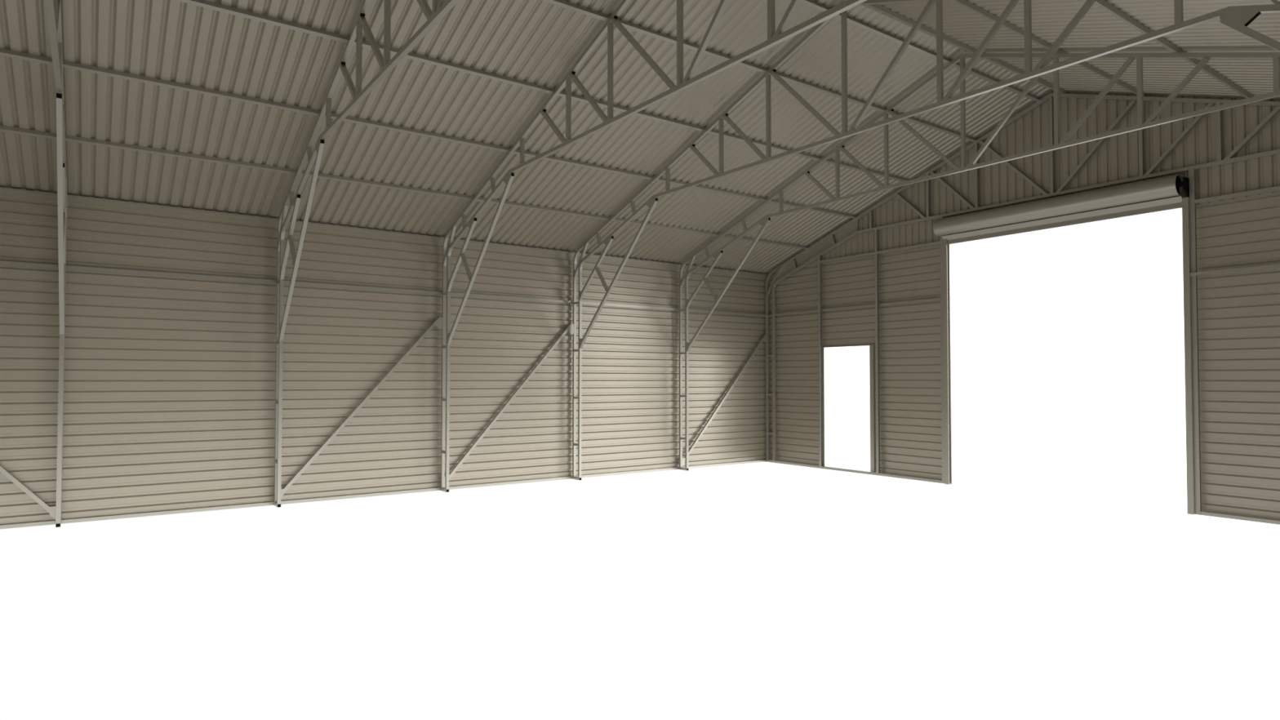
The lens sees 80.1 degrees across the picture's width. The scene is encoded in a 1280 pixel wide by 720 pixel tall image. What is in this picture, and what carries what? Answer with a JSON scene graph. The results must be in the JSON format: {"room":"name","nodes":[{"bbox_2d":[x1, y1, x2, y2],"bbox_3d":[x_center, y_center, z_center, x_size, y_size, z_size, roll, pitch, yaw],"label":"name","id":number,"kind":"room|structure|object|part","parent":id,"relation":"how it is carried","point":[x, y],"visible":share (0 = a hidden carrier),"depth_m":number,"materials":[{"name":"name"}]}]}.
{"room":"aircraft hangar","nodes":[
{"label":"aircraft hangar","id":0,"kind":"room"},
{"bbox_2d":[0,184,767,524],"bbox_3d":[-2.833,0.017,10.521,12.915,3.560,0.014,1,-2,-36],"label":"wall","id":1,"kind":"structure","parent":0,"point":[170,382],"depth_m":9.64,"materials":[{"name":"metal"}]},
{"bbox_2d":[0,260,765,316],"bbox_3d":[-2.844,-0.927,10.501,12.805,0.043,0.042,1,-2,-36],"label":"rail","id":2,"kind":"object","parent":1,"relation":"attached to","point":[2,262],"depth_m":9.63,"materials":[{"name":"metal"}]},
{"bbox_2d":[0,459,766,528],"bbox_3d":[-2.830,1.776,10.445,12.885,0.040,0.040,1,-2,-36],"label":"baseboard","id":3,"kind":"structure","parent":1,"relation":"attached to","point":[405,491],"depth_m":9.60,"materials":[{"name":"metal"}]},
{"bbox_2d":[0,186,766,275],"bbox_3d":[-2.846,-1.694,10.523,12.845,0.026,0.035,1,-2,-36],"label":"trim","id":4,"kind":"structure","parent":1,"relation":"attached to","point":[1,188],"depth_m":9.62,"materials":[{"name":"metal"}]},
{"bbox_2d":[0,0,1279,274],"bbox_3d":[0.259,-2.752,6.300,12.915,1.866,10.636,1,-2,-36],"label":"ceiling","id":5,"kind":"structure","parent":0,"point":[535,42],"depth_m":8.11,"materials":[{"name":"paint"}]},
{"bbox_2d":[0,124,808,248],"bbox_3d":[-2.243,-2.081,9.713,12.825,0.051,0.051,1,-2,-36],"label":"purlin","id":6,"kind":"object","parent":5,"relation":"attached to","point":[2,128],"visible":1,"depth_m":8.79,"materials":[{"name":"metal"}]},
{"bbox_2d":[0,48,856,218],"bbox_3d":[-1.629,-2.467,8.871,12.825,0.051,0.051,1,-2,-36],"label":"purlin","id":7,"kind":"object","parent":5,"relation":"attached to","point":[5,52],"visible":1,"depth_m":7.88,"materials":[{"name":"metal"}]},
{"bbox_2d":[176,0,910,182],"bbox_3d":[-1.012,-2.854,8.025,12.825,0.051,0.051,1,-2,-36],"label":"purlin","id":8,"kind":"object","parent":5,"relation":"attached to","point":[203,3],"visible":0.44,"depth_m":7.55,"materials":[{"name":"metal"}]},
{"bbox_2d":[542,0,976,142],"bbox_3d":[-0.390,-3.245,7.170,12.825,0.051,0.051,1,-2,-36],"label":"purlin","id":9,"kind":"object","parent":5,"relation":"attached to","point":[562,3],"visible":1,"depth_m":8.12,"materials":[{"name":"metal"}]},
{"bbox_2d":[826,0,976,65],"bbox_3d":[0.259,-3.661,6.323,12.915,0.044,0.240,1,-2,-36],"label":"trim","id":10,"kind":"structure","parent":5,"relation":"attached to","point":[827,0],"depth_m":8.06,"materials":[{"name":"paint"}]},
{"bbox_2d":[800,0,1039,102],"bbox_3d":[0.140,-3.578,6.444,12.825,0.051,0.051,1,-2,-36],"label":"purlin","id":11,"kind":"object","parent":5,"relation":"attached to","point":[811,3],"visible":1,"depth_m":8.43,"materials":[{"name":"metal"}]},
{"bbox_2d":[866,4,1066,93],"bbox_3d":[0.338,-3.585,6.169,12.825,0.051,0.051,1,-2,-36],"label":"purlin","id":12,"kind":"object","parent":5,"relation":"attached to","point":[877,6],"visible":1,"depth_m":8.40,"materials":[{"name":"metal"}]},
{"bbox_2d":[951,0,1145,96],"bbox_3d":[0.867,-3.289,5.427,12.825,0.051,0.051,1,-2,-36],"label":"purlin","id":13,"kind":"object","parent":5,"relation":"attached to","point":[965,3],"visible":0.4,"depth_m":7.63,"materials":[{"name":"metal"}]},
{"bbox_2d":[1094,0,1253,97],"bbox_3d":[1.490,-2.941,4.553,12.825,0.051,0.051,1,-2,-36],"label":"purlin","id":14,"kind":"object","parent":5,"relation":"attached to","point":[1103,4],"visible":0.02,"depth_m":6.91,"materials":[{"name":"metal"}]},
{"bbox_2d":[1263,0,1279,14],"bbox_3d":[2.106,-2.597,3.688,12.825,0.051,0.051,1,-2,-36],"label":"purlin","id":15,"kind":"object","parent":5,"relation":"attached to","point":[1268,2],"visible":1,"depth_m":5.40,"materials":[{"name":"metal"}]},
{"bbox_2d":[767,90,1279,519],"bbox_3d":[5.478,-0.892,10.015,0.036,5.360,10.610,1,-2,-36],"label":"wall","id":16,"kind":"structure","parent":0,"point":[1239,312],"depth_m":9.82,"materials":[{"name":"metal"}]},
{"bbox_2d":[822,344,875,471],"bbox_3d":[3.462,0.789,12.715,0.024,2.053,1.075,1,-2,-36],"label":"door frame","id":17,"kind":"structure","parent":16,"relation":"in","point":[871,346],"depth_m":12.32,"materials":[{"name":"metal"}]},
{"bbox_2d":[766,459,942,483],"bbox_3d":[3.416,1.836,12.693,0.040,0.040,3.605,1,-2,-36],"label":"baseboard","id":18,"kind":"structure","parent":16,"relation":"attached to","point":[767,460],"depth_m":12.43,"materials":[{"name":"metal"}]},
{"bbox_2d":[817,256,822,466],"bbox_3d":[3.118,0.013,13.155,0.040,3.628,0.046,1,-2,-36],"label":"post","id":19,"kind":"object","parent":18,"relation":"on","point":[820,273],"visible":1,"depth_m":13.15,"materials":[{"name":"metal"}]},
{"bbox_2d":[768,309,817,315],"bbox_3d":[2.769,-0.847,13.718,0.025,0.040,1.285,1,-2,-36],"label":"rail","id":20,"kind":"object","parent":19,"relation":"attached to","point":[815,310],"visible":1,"depth_m":13.65,"materials":[{"name":"metal"}]},
{"bbox_2d":[820,252,874,262],"bbox_3d":[3.462,-1.712,12.722,0.040,0.038,1.130,1,-2,-36],"label":"rail","id":21,"kind":"object","parent":19,"relation":"attached to","point":[869,253],"visible":1,"depth_m":12.69,"materials":[{"name":"metal"}]},
{"bbox_2d":[822,303,875,311],"bbox_3d":[3.489,-0.872,12.720,0.025,0.040,1.177,1,-2,-36],"label":"rail","id":22,"kind":"object","parent":19,"relation":"attached to","point":[866,305],"visible":1,"depth_m":12.71,"materials":[{"name":"metal"}]},
{"bbox_2d":[874,229,879,472],"bbox_3d":[3.806,-0.147,12.204,0.040,3.900,0.048,1,-2,-36],"label":"post","id":23,"kind":"object","parent":18,"relation":"on","point":[876,232],"visible":1,"depth_m":12.20,"materials":[{"name":"metal"}]},
{"bbox_2d":[876,241,939,253],"bbox_3d":[4.146,-1.736,11.773,0.040,0.038,1.114,1,-2,-36],"label":"rail","id":24,"kind":"object","parent":23,"relation":"attached to","point":[935,242],"visible":1,"depth_m":11.73,"materials":[{"name":"metal"}]},
{"bbox_2d":[879,297,940,306],"bbox_3d":[4.178,-0.896,11.765,0.025,0.040,1.178,1,-2,-36],"label":"rail","id":25,"kind":"object","parent":23,"relation":"attached to","point":[934,299],"visible":0.86,"depth_m":11.76,"materials":[{"name":"metal"}]},
{"bbox_2d":[765,93,1279,460],"bbox_3d":[5.427,-0.887,9.978,0.046,5.268,10.470,1,-2,-36],"label":"frame","id":26,"kind":"object","parent":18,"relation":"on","point":[850,228],"visible":0.98,"depth_m":10.45,"materials":[{"name":"metal"}]},
{"bbox_3d":[3.056,-1.898,13.331,0.004,0.842,1.890,1,-2,-36],"label":"flashing plate","id":27,"kind":"part","parent":26,"relation":"part of","materials":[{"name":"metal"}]},
{"bbox_3d":[3.748,-2.283,12.339,0.040,0.297,0.040,1,-2,-36],"label":"web post","id":28,"kind":"part","parent":26,"relation":"part of","materials":[{"name":"metal"}]},
{"bbox_3d":[4.355,-2.484,11.502,0.040,0.657,0.040,1,-2,-36],"label":"web post","id":29,"kind":"part","parent":26,"relation":"part of","materials":[{"name":"metal"}]},
{"bbox_3d":[4.811,-2.635,10.873,0.040,0.928,0.040,1,-2,-36],"label":"web post","id":30,"kind":"part","parent":26,"relation":"part of","materials":[{"name":"metal"}]},
{"bbox_3d":[5.425,-2.836,10.026,0.040,1.286,0.040,1,-2,-36],"label":"web post","id":31,"kind":"part","parent":26,"relation":"part of","materials":[{"name":"metal"}]},
{"bbox_3d":[6.039,-2.678,9.170,0.040,0.928,0.040,1,-2,-36],"label":"web post","id":32,"kind":"part","parent":26,"relation":"part of","materials":[{"name":"metal"}]},
{"bbox_3d":[6.495,-2.559,8.534,0.040,0.657,0.040,1,-2,-36],"label":"web post","id":33,"kind":"part","parent":26,"relation":"part of","materials":[{"name":"metal"}]},
{"bbox_2d":[933,173,1195,514],"bbox_3d":[5.329,-0.164,9.935,0.248,3.899,3.156,1,-2,-36],"label":"roller door","id":34,"kind":"structure","parent":16,"relation":"in","point":[1162,193],"depth_m":9.59,"materials":[{"name":"paint"}]},
{"bbox_3d":[4.514,0.006,11.183,0.072,3.622,0.070,1,-2,-36],"label":"guide rail","id":35,"kind":"part","parent":34,"relation":"part of","materials":[{"name":"metal"}]},
{"bbox_3d":[5.368,-1.792,10.002,0.078,0.127,3.034,1,-2,-36],"label":"rail","id":36,"kind":"part","parent":34,"relation":"part of","materials":[{"name":"metal"}]},
{"bbox_2d":[944,186,1182,235],"bbox_3d":[5.381,-1.868,10.013,0.006,0.250,3.010,1,-2,-36],"label":"roller shutter","id":37,"kind":"object","parent":34,"relation":"hanging from","point":[1172,204],"depth_m":9.65,"materials":[{"name":"paint"}]},
{"bbox_3d":[6.290,-0.056,8.719,0.072,3.622,0.063,1,-2,-36],"label":"guide rail","id":38,"kind":"part","parent":34,"relation":"part of","materials":[{"name":"metal"}]},
{"bbox_2d":[1200,511,1279,524],"bbox_3d":[7.418,1.696,7.141,0.040,0.040,3.645,1,-2,-36],"label":"baseboard","id":39,"kind":"structure","parent":16,"relation":"attached to","point":[1202,513],"depth_m":8.30,"materials":[{"name":"metal"}]},
{"label":"floor","id":40,"kind":"structure","parent":0,"visible":0},
{"bbox_2d":[44,0,67,527],"bbox_3d":[-3.074,-1.026,3.854,0.040,5.308,10.470,1,-2,-36],"label":"frame","id":41,"kind":"object","parent":40,"relation":"on","point":[53,7],"visible":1,"depth_m":7.22,"materials":[{"name":"metal"}]},
{"bbox_2d":[0,465,56,519],"bbox_3d":[-6.976,0.502,7.434,2.058,2.340,0.037,1,-2,-36],"label":"brace","id":42,"kind":"object","parent":41,"relation":"attached to","point":[51,510],"visible":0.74,"depth_m":7.87,"materials":[{"name":"metal"}]},
{"bbox_3d":[-6.177,1.612,7.982,0.087,0.150,0.035,1,-2,-36],"label":"gusset plate","id":43,"kind":"part","parent":42,"relation":"part of","materials":[{"name":"metal"}]},
{"bbox_3d":[-4.144,-2.643,5.380,0.040,0.657,0.040,1,-2,-36],"label":"web post","id":44,"kind":"part","parent":41,"relation":"part of","materials":[{"name":"metal"}]},
{"bbox_3d":[-4.750,-2.442,6.218,0.040,0.297,0.040,1,-2,-36],"label":"web post","id":45,"kind":"part","parent":41,"relation":"part of","materials":[{"name":"metal"}]},
{"bbox_3d":[-5.993,-0.346,7.888,0.039,0.150,0.153,1,-2,-36],"label":"gusset plate","id":46,"kind":"part","parent":41,"relation":"part of","materials":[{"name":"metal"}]},
{"bbox_2d":[274,0,459,507],"bbox_3d":[-1.371,-0.994,5.081,0.040,5.308,10.470,1,-2,-36],"label":"frame","id":47,"kind":"object","parent":40,"relation":"on","point":[440,7],"visible":1,"depth_m":7.74,"materials":[{"name":"metal"}]},
{"bbox_3d":[-4.289,-0.314,9.115,0.039,0.150,0.153,1,-2,-36],"label":"gusset plate","id":48,"kind":"part","parent":47,"relation":"part of","materials":[{"name":"metal"}]},
{"bbox_3d":[-4.293,-1.046,9.140,0.039,0.145,0.138,1,-2,-36],"label":"gusset plate","id":49,"kind":"part","parent":47,"relation":"part of","materials":[{"name":"metal"}]},
{"bbox_3d":[-3.251,-2.173,7.722,0.039,0.153,0.216,1,-2,-36],"label":"gusset plate","id":50,"kind":"part","parent":47,"relation":"part of","materials":[{"name":"metal"}]},
{"bbox_3d":[-3.047,-2.410,7.445,0.040,0.297,0.040,1,-2,-36],"label":"web post","id":51,"kind":"part","parent":47,"relation":"part of","materials":[{"name":"metal"}]},
{"bbox_3d":[-2.440,-2.611,6.608,0.040,0.657,0.040,1,-2,-36],"label":"web post","id":52,"kind":"part","parent":47,"relation":"part of","materials":[{"name":"metal"}]},
{"bbox_2d":[280,317,442,497],"bbox_3d":[-3.568,0.566,9.888,2.058,2.340,0.037,1,-2,-36],"label":"brace","id":53,"kind":"object","parent":47,"relation":"attached to","point":[437,322],"visible":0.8,"depth_m":9.84,"materials":[{"name":"metal"}]},
{"bbox_3d":[-2.785,-0.511,10.480,0.129,0.155,0.035,1,-2,-36],"label":"gusset plate","id":54,"kind":"part","parent":53,"relation":"part of","materials":[{"name":"metal"}]},
{"bbox_3d":[-1.984,-2.763,5.979,0.040,0.928,0.040,1,-2,-36],"label":"web post","id":55,"kind":"part","parent":47,"relation":"part of","materials":[{"name":"metal"}]},
{"bbox_3d":[-1.370,-2.963,5.131,0.040,1.286,0.040,1,-2,-36],"label":"web post","id":56,"kind":"part","parent":47,"relation":"part of","materials":[{"name":"metal"}]},
{"bbox_2d":[440,0,1279,492],"bbox_3d":[0.333,-0.962,6.309,0.040,5.308,10.470,1,-2,-36],"label":"frame","id":57,"kind":"object","parent":40,"relation":"on","point":[775,37],"visible":1,"depth_m":7.64,"materials":[{"name":"metal"}]},
{"bbox_3d":[-2.585,-0.282,10.342,0.039,0.150,0.153,1,-2,-36],"label":"gusset plate","id":58,"kind":"part","parent":57,"relation":"part of","materials":[{"name":"metal"}]},
{"bbox_3d":[-2.589,-1.014,10.367,0.039,0.145,0.138,1,-2,-36],"label":"gusset plate","id":59,"kind":"part","parent":57,"relation":"part of","materials":[{"name":"metal"}]},
{"bbox_3d":[-1.547,-2.141,8.950,0.039,0.153,0.216,1,-2,-36],"label":"gusset plate","id":60,"kind":"part","parent":57,"relation":"part of","materials":[{"name":"metal"}]},
{"bbox_2d":[448,324,573,479],"bbox_3d":[-1.864,0.598,11.115,2.058,2.340,0.037,1,-2,-36],"label":"brace","id":61,"kind":"object","parent":57,"relation":"attached to","point":[570,329],"visible":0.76,"depth_m":11.10,"materials":[{"name":"metal"}]},
{"bbox_3d":[-1.081,-0.479,11.707,0.129,0.155,0.035,1,-2,-36],"label":"gusset plate","id":62,"kind":"part","parent":61,"relation":"part of","materials":[{"name":"metal"}]},
{"bbox_3d":[-1.343,-2.378,8.672,0.040,0.297,0.040,1,-2,-36],"label":"web post","id":63,"kind":"part","parent":57,"relation":"part of","materials":[{"name":"metal"}]},
{"bbox_3d":[-0.736,-2.580,7.835,0.040,0.657,0.040,1,-2,-36],"label":"web post","id":64,"kind":"part","parent":57,"relation":"part of","materials":[{"name":"metal"}]},
{"bbox_3d":[-0.280,-2.731,7.206,0.040,0.928,0.040,1,-2,-36],"label":"web post","id":65,"kind":"part","parent":57,"relation":"part of","materials":[{"name":"metal"}]},
{"bbox_3d":[0.334,-2.931,6.359,0.040,1.286,0.040,1,-2,-36],"label":"web post","id":66,"kind":"part","parent":57,"relation":"part of","materials":[{"name":"metal"}]},
{"bbox_3d":[0.948,-2.773,5.503,0.040,0.928,0.040,1,-2,-36],"label":"web post","id":67,"kind":"part","parent":57,"relation":"part of","materials":[{"name":"metal"}]},
{"bbox_2d":[572,0,1279,479],"bbox_3d":[2.037,-0.930,7.536,0.040,5.308,10.470,1,-2,-36],"label":"frame","id":68,"kind":"object","parent":40,"relation":"on","point":[1237,18],"visible":0.98,"depth_m":7.55,"materials":[{"name":"metal"}]},
{"bbox_3d":[-0.881,-0.250,11.570,0.039,0.150,0.153,1,-2,-36],"label":"gusset plate","id":69,"kind":"part","parent":68,"relation":"part of","materials":[{"name":"metal"}]},
{"bbox_3d":[-0.885,-0.983,11.594,0.039,0.145,0.138,1,-2,-36],"label":"gusset plate","id":70,"kind":"part","parent":68,"relation":"part of","materials":[{"name":"metal"}]},
{"bbox_3d":[0.157,-2.109,10.177,0.039,0.153,0.216,1,-2,-36],"label":"gusset plate","id":71,"kind":"part","parent":68,"relation":"part of","materials":[{"name":"metal"}]},
{"bbox_3d":[0.361,-2.346,9.899,0.040,0.297,0.040,1,-2,-36],"label":"web post","id":72,"kind":"part","parent":68,"relation":"part of","materials":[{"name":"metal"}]},
{"bbox_3d":[0.968,-2.548,9.062,0.040,0.657,0.040,1,-2,-36],"label":"web post","id":73,"kind":"part","parent":68,"relation":"part of","materials":[{"name":"metal"}]},
{"bbox_3d":[1.424,-2.699,8.433,0.040,0.928,0.040,1,-2,-36],"label":"web post","id":74,"kind":"part","parent":68,"relation":"part of","materials":[{"name":"metal"}]},
{"bbox_3d":[2.038,-2.899,7.586,0.040,1.286,0.040,1,-2,-36],"label":"web post","id":75,"kind":"part","parent":68,"relation":"part of","materials":[{"name":"metal"}]},
{"bbox_3d":[2.651,-2.741,6.730,0.040,0.928,0.040,1,-2,-36],"label":"web post","id":76,"kind":"part","parent":68,"relation":"part of","materials":[{"name":"metal"}]},
{"bbox_3d":[3.107,-2.622,6.094,0.040,0.657,0.040,1,-2,-36],"label":"web post","id":77,"kind":"part","parent":68,"relation":"part of","materials":[{"name":"metal"}]},
{"bbox_3d":[3.714,-2.463,5.247,0.040,0.297,0.040,1,-2,-36],"label":"web post","id":78,"kind":"part","parent":68,"relation":"part of","materials":[{"name":"metal"}]},
{"bbox_3d":[3.918,-2.240,4.958,0.039,0.153,0.216,1,-2,-36],"label":"gusset plate","id":79,"kind":"part","parent":68,"relation":"part of","materials":[{"name":"metal"}]},
{"bbox_2d":[939,217,944,483],"bbox_3d":[4.487,-0.151,11.258,0.040,3.940,0.055,1,-2,-36],"label":"post","id":80,"kind":"object","parent":40,"relation":"on","point":[940,237],"visible":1,"depth_m":11.25,"materials":[{"name":"metal"}]},
{"bbox_2d":[679,52,1279,471],"bbox_3d":[3.741,-0.898,8.763,0.040,5.308,10.470,1,-2,-36],"label":"frame","id":81,"kind":"object","parent":40,"relation":"on","point":[764,221],"visible":0.99,"depth_m":8.81,"materials":[{"name":"metal"}]},
{"bbox_3d":[0.822,-0.218,12.797,0.039,0.150,0.153,1,-2,-36],"label":"gusset plate","id":82,"kind":"part","parent":81,"relation":"part of","materials":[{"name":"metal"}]},
{"bbox_2d":[682,333,767,466],"bbox_3d":[1.543,0.662,13.570,2.058,2.340,0.037,1,-2,-36],"label":"brace","id":83,"kind":"object","parent":81,"relation":"attached to","point":[764,337],"visible":0.96,"depth_m":13.55,"materials":[{"name":"metal"}]},
{"bbox_3d":[2.326,-0.416,14.161,0.129,0.155,0.035,1,-2,-36],"label":"gusset plate","id":84,"kind":"part","parent":83,"relation":"part of","materials":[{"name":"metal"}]},
{"bbox_3d":[1.861,-2.077,11.404,0.039,0.153,0.216,1,-2,-36],"label":"gusset plate","id":85,"kind":"part","parent":81,"relation":"part of","materials":[{"name":"metal"}]},
{"bbox_3d":[2.065,-2.314,11.127,0.040,0.297,0.040,1,-2,-36],"label":"web post","id":86,"kind":"part","parent":81,"relation":"part of","materials":[{"name":"metal"}]},
{"bbox_3d":[2.671,-2.516,10.290,0.040,0.657,0.040,1,-2,-36],"label":"web post","id":87,"kind":"part","parent":81,"relation":"part of","materials":[{"name":"metal"}]},
{"bbox_3d":[3.128,-2.667,9.660,0.040,0.928,0.040,1,-2,-36],"label":"web post","id":88,"kind":"part","parent":81,"relation":"part of","materials":[{"name":"metal"}]},
{"bbox_3d":[3.741,-2.867,8.813,0.040,1.286,0.040,1,-2,-36],"label":"web post","id":89,"kind":"part","parent":81,"relation":"part of","materials":[{"name":"metal"}]},
{"bbox_3d":[4.355,-2.710,7.957,0.040,0.928,0.040,1,-2,-36],"label":"web post","id":90,"kind":"part","parent":81,"relation":"part of","materials":[{"name":"metal"}]},
{"bbox_3d":[4.811,-2.590,7.321,0.040,0.657,0.040,1,-2,-36],"label":"web post","id":91,"kind":"part","parent":81,"relation":"part of","materials":[{"name":"metal"}]},
{"bbox_3d":[5.418,-2.431,6.475,0.040,0.297,0.040,1,-2,-36],"label":"web post","id":92,"kind":"part","parent":81,"relation":"part of","materials":[{"name":"metal"}]},
{"bbox_2d":[1188,168,1201,515],"bbox_3d":[6.340,-0.215,8.688,0.040,3.940,0.050,1,-2,-36],"label":"post","id":93,"kind":"object","parent":40,"relation":"on","point":[1192,172],"visible":1,"depth_m":8.68,"materials":[{"name":"metal"}]},
{"bbox_2d":[1189,263,1279,275],"bbox_3d":[7.313,-1.014,7.297,0.030,0.037,3.500,1,-2,-36],"label":"rail","id":94,"kind":"object","parent":93,"relation":"attached to","point":[1272,266],"visible":1,"depth_m":8.35,"materials":[{"name":"metal"}]},
{"bbox_2d":[1194,186,1279,203],"bbox_3d":[7.360,-1.847,7.314,0.040,0.038,3.438,1,-2,-36],"label":"rail","id":95,"kind":"object","parent":93,"relation":"attached to","point":[1277,188],"visible":1,"depth_m":8.38,"materials":[{"name":"metal"}]}
]}

